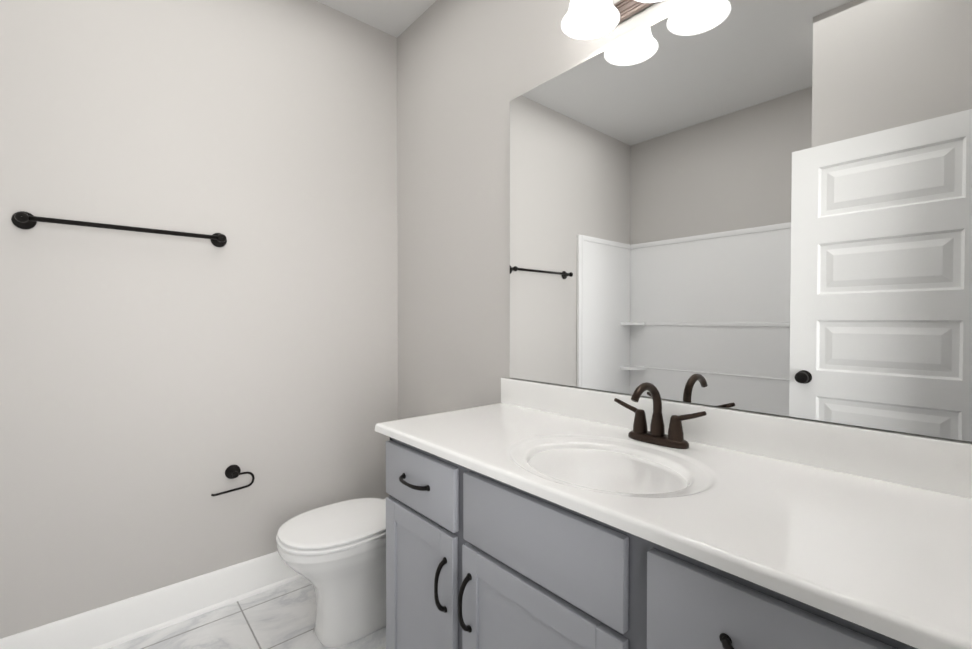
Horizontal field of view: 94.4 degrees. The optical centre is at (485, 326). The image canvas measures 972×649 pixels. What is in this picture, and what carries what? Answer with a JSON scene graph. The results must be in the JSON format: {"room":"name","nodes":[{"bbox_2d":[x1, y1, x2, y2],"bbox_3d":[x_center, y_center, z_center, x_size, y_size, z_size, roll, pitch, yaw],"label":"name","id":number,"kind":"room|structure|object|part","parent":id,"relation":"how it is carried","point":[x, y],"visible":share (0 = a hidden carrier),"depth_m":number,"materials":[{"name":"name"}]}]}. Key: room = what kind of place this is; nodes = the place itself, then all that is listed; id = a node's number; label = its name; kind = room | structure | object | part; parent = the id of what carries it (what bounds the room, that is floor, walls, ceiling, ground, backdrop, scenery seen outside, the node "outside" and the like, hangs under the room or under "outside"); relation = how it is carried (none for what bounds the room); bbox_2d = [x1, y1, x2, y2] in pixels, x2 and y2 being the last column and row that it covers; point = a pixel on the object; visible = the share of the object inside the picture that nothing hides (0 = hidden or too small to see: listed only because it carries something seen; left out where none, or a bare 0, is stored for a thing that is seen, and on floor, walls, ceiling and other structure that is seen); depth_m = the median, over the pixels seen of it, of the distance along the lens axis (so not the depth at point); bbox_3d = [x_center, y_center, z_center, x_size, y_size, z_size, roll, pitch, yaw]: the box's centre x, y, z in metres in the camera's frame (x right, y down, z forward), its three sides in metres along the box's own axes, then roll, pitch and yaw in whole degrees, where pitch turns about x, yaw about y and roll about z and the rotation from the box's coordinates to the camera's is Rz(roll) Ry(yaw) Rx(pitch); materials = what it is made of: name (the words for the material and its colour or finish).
{"room":"bathroom","nodes":[
{"label":"bathroom","id":0,"kind":"room"},
{"bbox_2d":[0,0,397,638],"bbox_3d":[-1.405,-0.186,1.743,2.570,2.740,0.120,-1,1,-41],"label":"wall","id":1,"kind":"structure","parent":0,"point":[154,388],"depth_m":1.82,"materials":[{"name":"grey paint"}]},
{"bbox_2d":[11,211,226,246],"bbox_3d":[-1.319,-0.363,1.679,0.634,0.060,0.078,-1,1,-41],"label":"towel rail","id":2,"kind":"object","parent":1,"relation":"attached to","point":[27,220],"visible":1,"depth_m":1.60,"materials":[{"name":"black metal"}]},
{"bbox_2d":[0,551,302,648],"bbox_3d":[-1.072,1.106,1.952,1.580,0.150,0.028,-1,1,-41],"label":"baseboard","id":3,"kind":"structure","parent":1,"relation":"attached to","point":[119,622],"depth_m":1.74,"materials":[{"name":"white"}]},
{"bbox_2d":[211,465,254,496],"bbox_3d":[-1.079,0.646,1.913,0.164,0.103,0.061,-1,1,-41],"label":"toilet paper holder","id":4,"kind":"object","parent":1,"relation":"attached to","point":[232,471],"visible":1,"depth_m":1.92,"materials":[{"name":"black metal"}]},
{"bbox_2d":[109,577,385,648],"bbox_3d":[-0.647,1.248,0.886,2.570,0.100,2.440,-1,1,-41],"label":"floor","id":5,"kind":"structure","parent":0,"point":[282,616],"depth_m":1.76,"materials":[{"name":"tile"}]},
{"bbox_2d":[276,498,385,647],"bbox_3d":[-0.455,0.818,1.851,0.754,0.730,0.450,-1,1,-41],"label":"toilet","id":6,"kind":"object","parent":5,"relation":"on","point":[334,554],"visible":0.56,"depth_m":1.67,"materials":[{"name":"white ceramic"}]},
{"bbox_3d":[-0.551,0.765,1.767,0.500,0.034,0.368,-1,1,-41],"label":"seat","id":7,"kind":"part","parent":6,"relation":"part of","materials":[{"name":"white plastic"}]},
{"bbox_2d":[375,378,971,648],"bbox_3d":[0.290,0.670,1.124,0.584,1.048,1.342,-1,1,-41],"label":"bathroom vanity","id":8,"kind":"object","parent":5,"relation":"on","point":[523,514],"visible":1,"depth_m":0.90,"materials":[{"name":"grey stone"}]},
{"bbox_2d":[614,382,706,448],"bbox_3d":[0.430,0.229,1.189,0.153,0.167,0.262,-1,1,-41],"label":"faucet","id":9,"kind":"object","parent":8,"relation":"on","point":[639,437],"depth_m":1.20,"materials":[{"name":"brown metal"}]},
{"bbox_2d":[316,0,435,37],"bbox_3d":[-0.647,-1.592,0.842,2.570,0.100,2.440,-1,1,-41],"label":"ceiling","id":10,"kind":"structure","parent":0,"point":[396,18],"depth_m":2.23,"materials":[{"name":"white paint"}]},
{"bbox_2d":[397,0,971,443],"bbox_3d":[0.320,-0.184,1.619,0.120,2.740,2.320,-1,1,-41],"label":"wall","id":11,"kind":"structure","parent":0,"point":[467,70],"depth_m":2.01,"materials":[{"name":"grey paint"}]},
{"bbox_2d":[561,0,663,39],"bbox_3d":[0.466,-1.009,1.184,0.203,0.203,0.612,-1,1,-41],"label":"sconce","id":12,"kind":"object","parent":11,"relation":"attached to","point":[587,19],"visible":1,"depth_m":1.38,"materials":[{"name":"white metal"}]},
{"bbox_2d":[510,0,971,441],"bbox_3d":[0.520,-0.336,1.283,0.006,1.086,1.301,-1,1,-41],"label":"mirror","id":13,"kind":"object","parent":11,"relation":"attached to","point":[763,206],"visible":1,"depth_m":1.10,"materials":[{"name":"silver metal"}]}
]}

